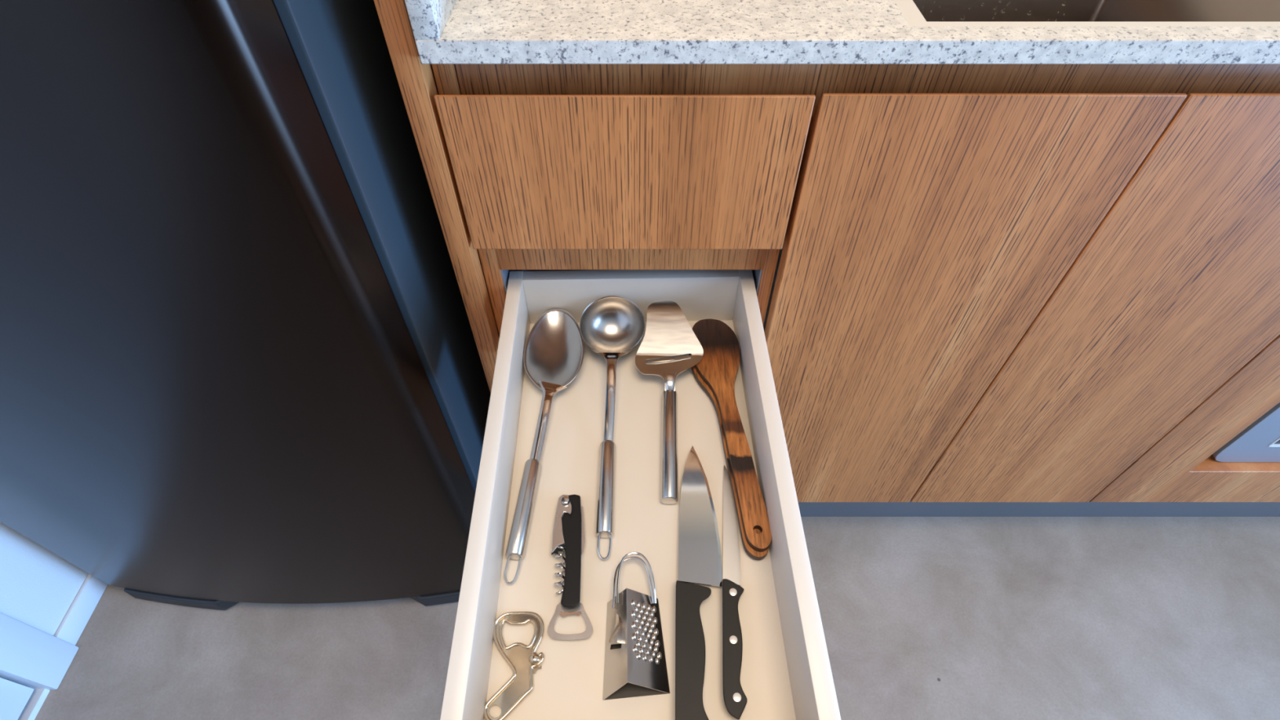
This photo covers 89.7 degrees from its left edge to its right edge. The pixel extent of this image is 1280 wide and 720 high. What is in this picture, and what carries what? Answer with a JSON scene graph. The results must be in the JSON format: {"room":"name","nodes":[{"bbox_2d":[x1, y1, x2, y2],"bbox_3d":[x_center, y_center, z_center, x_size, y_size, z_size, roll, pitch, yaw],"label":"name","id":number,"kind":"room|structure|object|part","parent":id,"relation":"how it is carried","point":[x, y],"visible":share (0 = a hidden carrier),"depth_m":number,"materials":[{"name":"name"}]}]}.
{"room":"kitchen","nodes":[
{"label":"kitchen","id":0,"kind":"room"},
{"bbox_2d":[0,521,88,635],"bbox_3d":[-0.990,0.617,-0.650,0.100,2.450,4.020,0,50,0],"label":"wall","id":1,"kind":"structure","parent":0,"point":[38,587],"depth_m":1.00,"materials":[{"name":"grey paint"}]},
{"bbox_2d":[0,677,34,719],"bbox_3d":[-0.962,0.173,-0.026,0.040,2.015,0.794,0,50,0],"label":"door","id":2,"kind":"structure","parent":1,"relation":"in","point":[14,696],"depth_m":0.97,"materials":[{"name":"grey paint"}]},
{"bbox_2d":[17,688,49,719],"bbox_3d":[-0.988,0.828,0.760,0.104,0.012,0.800,0,50,0],"label":"trim","id":3,"kind":"structure","parent":1,"relation":"attached to","point":[38,695],"depth_m":1.00,"materials":[{"name":"grey paint"}]},
{"bbox_2d":[0,612,79,689],"bbox_3d":[-0.982,0.160,-0.042,0.116,2.100,0.930,0,50,0],"label":"trim","id":4,"kind":"structure","parent":1,"relation":"attached to","point":[31,657],"depth_m":0.98,"materials":[{"name":"grey paint"}]},
{"bbox_2d":[53,573,107,645],"bbox_3d":[-0.936,0.400,1.095,0.007,0.045,0.155,0,50,0],"label":"baseboard","id":5,"kind":"structure","parent":1,"relation":"attached to","point":[75,620],"depth_m":1.07,"materials":[{"name":"grey paint"}]},
{"bbox_2d":[34,516,1279,719],"bbox_3d":[0.730,1.426,0.323,3.540,0.080,4.220,0,50,0],"label":"floor","id":6,"kind":"structure","parent":0,"point":[923,618],"depth_m":1.07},
{"bbox_2d":[0,0,490,610],"bbox_3d":[-0.579,-0.413,0.630,0.687,1.800,0.700,0,50,0],"label":"refrigerator","id":7,"kind":"object","parent":6,"relation":"on","point":[240,361],"visible":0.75,"depth_m":0.58,"materials":[{"name":"grey metal"}]},
{"bbox_2d":[373,0,499,392],"bbox_3d":[-0.183,-0.634,0.489,0.022,2.300,0.600,0,50,0],"label":"end panel","id":8,"kind":"object","parent":6,"relation":"on","point":[416,81],"visible":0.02,"depth_m":0.58,"materials":[{"name":"brown wood"}]},
{"bbox_2d":[431,63,840,719],"bbox_3d":[-0.006,-0.046,0.822,0.330,0.734,1.038,0,50,0],"label":"base cabinet","id":9,"kind":"object","parent":6,"relation":"on","point":[579,185],"visible":0.8,"depth_m":0.58,"materials":[{"name":"brown laminate"}]},
{"bbox_3d":[-0.135,0.113,0.614,0.016,0.088,0.486,-1,50,-1],"label":"panel","id":10,"kind":"part","parent":9,"relation":"part of","materials":[{"name":"beige laminate"}]},
{"bbox_2d":[483,611,544,719],"bbox_3d":[-0.103,0.251,0.529,0.046,0.009,0.087,0,50,0],"label":"bottle opener","id":11,"kind":"object","parent":9,"relation":"on","point":[523,660],"visible":1,"depth_m":0.53,"materials":[{"name":"silver metal"}]},
{"bbox_3d":[-0.087,0.247,0.531,0.010,0.008,0.009,7,51,5],"label":"knob","id":12,"kind":"part","parent":11,"relation":"part of","materials":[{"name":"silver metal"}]},
{"bbox_2d":[503,307,584,584],"bbox_3d":[-0.097,0.070,0.667,0.068,0.028,0.321,0,50,0],"label":"serving spoon","id":13,"kind":"object","parent":9,"relation":"in","point":[553,353],"visible":1,"depth_m":0.71,"materials":[{"name":"grey metal"}]},
{"bbox_3d":[-0.110,0.141,0.616,0.017,0.017,0.101,3,50,3],"label":"handle","id":14,"kind":"part","parent":13,"relation":"part of","materials":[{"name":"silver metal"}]},
{"bbox_3d":[-0.095,0.064,0.675,0.033,0.012,0.100,0,50,0],"label":"stem","id":15,"kind":"part","parent":13,"relation":"part of","materials":[{"name":"silver metal"}]},
{"bbox_2d":[523,307,584,390],"bbox_3d":[-0.097,-0.011,0.730,0.068,0.021,0.116,0,50,0],"label":"bowl","id":16,"kind":"object","parent":13,"relation":"on","point":[553,353],"depth_m":0.74,"materials":[{"name":"metal"}]},
{"bbox_2d":[547,494,592,639],"bbox_3d":[-0.061,0.180,0.581,0.042,0.013,0.136,0,50,0],"label":"corkscrew","id":17,"kind":"object","parent":9,"relation":"on","point":[568,528],"visible":1,"depth_m":0.58,"materials":[{"name":"black plastic"}]},
{"bbox_3d":[-0.073,0.153,0.604,0.016,0.005,0.061,2,50,2],"label":"lever","id":18,"kind":"part","parent":17,"relation":"part of","materials":[{"name":"silver metal"}]},
{"bbox_3d":[-0.063,0.171,0.589,0.019,0.011,0.112,-3,50,-2],"label":"handle","id":19,"kind":"part","parent":17,"relation":"part of","materials":[{"name":"black plastic"}]},
{"bbox_3d":[-0.053,0.159,0.601,0.004,0.002,0.051,-2,50,-2],"label":"foil blade","id":20,"kind":"part","parent":17,"relation":"part of","materials":[{"name":"silver metal"}]},
{"bbox_2d":[579,296,644,559],"bbox_3d":[-0.031,0.055,0.667,0.074,0.048,0.299,0,50,0],"label":"ladle","id":21,"kind":"object","parent":9,"relation":"on","point":[611,326],"visible":1,"depth_m":0.74,"materials":[{"name":"silver metal"}]},
{"bbox_3d":[-0.033,0.124,0.630,0.017,0.017,0.101,0,50,0],"label":"handle","id":22,"kind":"part","parent":21,"relation":"part of","materials":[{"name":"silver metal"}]},
{"bbox_3d":[-0.031,0.040,0.686,0.034,0.023,0.109,0,50,0],"label":"stem","id":23,"kind":"part","parent":21,"relation":"part of","materials":[{"name":"silver metal"}]},
{"bbox_2d":[579,296,644,353],"bbox_3d":[-0.031,-0.033,0.739,0.074,0.046,0.072,0,50,0],"label":"cup","id":24,"kind":"object","parent":21,"relation":"on","point":[609,324],"depth_m":0.75,"materials":[{"name":"silver metal"}]},
{"bbox_3d":[-0.012,-0.171,0.593,0.311,0.162,0.020,0,50,0],"label":"drawer","id":25,"kind":"part","parent":9,"relation":"part of","materials":[{"name":"brown wood"}]},
{"bbox_3d":[-0.009,-0.141,0.661,0.286,0.112,0.018,0,50,0],"label":"rail","id":26,"kind":"part","parent":9,"relation":"part of","materials":[{"name":"brown wood"}]},
{"bbox_3d":[-0.010,-0.070,0.766,0.246,0.088,0.016,-1,50,-1],"label":"panel","id":27,"kind":"part","parent":9,"relation":"part of","materials":[{"name":"beige laminate"}]},
{"bbox_2d":[602,551,670,700],"bbox_3d":[-0.003,0.220,0.544,0.054,0.027,0.116,0,50,0],"label":"grater","id":28,"kind":"object","parent":9,"relation":"on","point":[635,662],"visible":1,"depth_m":0.53,"materials":[{"name":"grey metal"}]},
{"bbox_3d":[-0.005,0.194,0.566,0.039,0.016,0.048,0,50,0],"label":"wire handle","id":29,"kind":"part","parent":28,"relation":"part of","materials":[{"name":"silver metal"}]},
{"bbox_3d":[-0.002,-0.232,0.551,0.300,0.080,0.018,0,50,0],"label":"rail","id":30,"kind":"part","parent":9,"relation":"part of","materials":[{"name":"brown wood"}]},
{"bbox_3d":[-0.004,0.138,0.637,0.248,0.012,0.471,-1,50,-1],"label":"drawer","id":31,"kind":"part","parent":9,"relation":"part of","materials":[{"name":"beige laminate"}]},
{"bbox_2d":[635,300,703,504],"bbox_3d":[0.033,0.037,0.684,0.076,0.045,0.236,0,50,0],"label":"cheese slicer","id":32,"kind":"object","parent":9,"relation":"on","point":[668,333],"visible":1,"depth_m":0.71,"materials":[{"name":"silver metal"}]},
{"bbox_3d":[0.030,0.085,0.661,0.017,0.018,0.132,1,50,1],"label":"handle","id":33,"kind":"part","parent":32,"relation":"part of","materials":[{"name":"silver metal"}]},
{"bbox_3d":[0.033,-0.016,0.718,0.076,0.031,0.110,0,50,0],"label":"blade","id":34,"kind":"part","parent":32,"relation":"part of","materials":[{"name":"silver metal"}]},
{"bbox_2d":[675,445,721,719],"bbox_3d":[0.053,0.190,0.574,0.041,0.015,0.266,4,50,3],"label":"knife","id":35,"kind":"object","parent":9,"relation":"in","point":[700,560],"visible":1,"depth_m":0.57,"materials":[{"name":"silver metal"}]},
{"bbox_3d":[0.045,0.243,0.531,0.032,0.015,0.128,2,50,1],"label":"handle","id":36,"kind":"part","parent":35,"relation":"part of","materials":[{"name":"black plastic"}]},
{"bbox_3d":[0.057,0.144,0.615,0.039,0.002,0.144,2,50,2],"label":"blade","id":37,"kind":"part","parent":35,"relation":"part of","materials":[{"name":"silver metal"}]},
{"bbox_2d":[688,354,768,559],"bbox_3d":[0.089,0.072,0.675,0.055,0.008,0.285,-2,50,-2],"label":"wooden spatula","id":38,"kind":"object","parent":9,"relation":"in","point":[753,553],"visible":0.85,"depth_m":0.64,"materials":[{"name":"brown wood"}]},
{"bbox_2d":[692,319,771,551],"bbox_3d":[0.090,0.063,0.672,0.055,0.008,0.285,-2,50,-2],"label":"wooden spatula","id":39,"kind":"object","parent":38,"relation":"on","point":[718,366],"visible":0.98,"depth_m":0.67,"materials":[{"name":"brown wood"}]},
{"bbox_2d":[722,465,746,719],"bbox_3d":[0.083,0.193,0.575,0.020,0.013,0.231,3,50,3],"label":"paring knife","id":40,"kind":"object","parent":9,"relation":"in","point":[735,699],"visible":1,"depth_m":0.55,"materials":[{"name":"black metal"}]},
{"bbox_3d":[0.086,0.154,0.613,0.017,0.002,0.122,3,50,3],"label":"blade","id":41,"kind":"part","parent":40,"relation":"part of","materials":[{"name":"silver metal"}]},
{"bbox_3d":[0.079,0.237,0.538,0.020,0.012,0.114,3,50,3],"label":"handle","id":42,"kind":"part","parent":40,"relation":"part of","materials":[{"name":"black plastic"}]},
{"bbox_3d":[0.126,0.108,0.618,0.016,0.088,0.486,-1,50,-1],"label":"panel","id":43,"kind":"part","parent":9,"relation":"part of","materials":[{"name":"beige laminate"}]},
{"bbox_2d":[404,0,1279,63],"bbox_3d":[0.589,-0.507,0.650,1.513,0.118,0.630,0,50,0],"label":"countertop","id":44,"kind":"structure","parent":9,"relation":"on","point":[445,31],"depth_m":0.49,"materials":[{"name":"stone"}]},
{"bbox_2d":[912,0,1279,22],"bbox_3d":[0.432,-0.359,0.738,0.421,0.204,0.410,0,50,0],"label":"sink","id":45,"kind":"object","parent":44,"relation":"in","point":[933,11],"visible":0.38,"depth_m":0.89,"materials":[{"name":"silver metal"}]},
{"bbox_2d":[763,63,1279,502],"bbox_3d":[0.446,-0.222,0.969,0.595,0.734,0.580,0,50,0],"label":"base cabinet","id":46,"kind":"object","parent":6,"relation":"on","point":[992,282],"visible":0.66,"depth_m":0.67,"materials":[{"name":"brown laminate"}]},
{"bbox_3d":[0.446,-0.232,0.551,0.595,0.080,0.018,0,50,0],"label":"rail","id":47,"kind":"part","parent":46,"relation":"part of","materials":[{"name":"brown wood"}]},
{"bbox_3d":[0.595,0.002,0.801,0.294,0.706,0.020,0,50,0],"label":"door","id":48,"kind":"part","parent":46,"relation":"part of","materials":[{"name":"brown wood"}]},
{"bbox_2d":[798,501,1279,516],"bbox_3d":[0.587,0.241,1.159,1.516,0.149,0.016,0,50,0],"label":"plinth","id":49,"kind":"object","parent":6,"relation":"on","point":[909,508],"visible":0.11,"depth_m":1.19,"materials":[{"name":"grey"}]},
{"bbox_2d":[1089,334,1279,502],"bbox_3d":[1.044,-0.222,0.969,0.601,0.734,0.580,0,50,0],"label":"base cabinet","id":50,"kind":"object","parent":6,"relation":"on","point":[1181,466],"visible":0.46,"depth_m":0.97,"materials":[{"name":"brown laminate"}]},
{"bbox_2d":[1212,402,1279,462],"bbox_3d":[1.090,-0.121,0.976,0.420,0.390,0.405,0,50,0],"label":"oven","id":51,"kind":"object","parent":50,"relation":"on","point":[1260,442],"visible":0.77,"depth_m":0.96,"materials":[{"name":"silver metal"}]},
{"bbox_3d":[1.069,0.034,0.852,0.262,0.293,0.007,0,50,0],"label":"window trim","id":52,"kind":"part","parent":51,"relation":"part of","materials":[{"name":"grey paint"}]}
]}

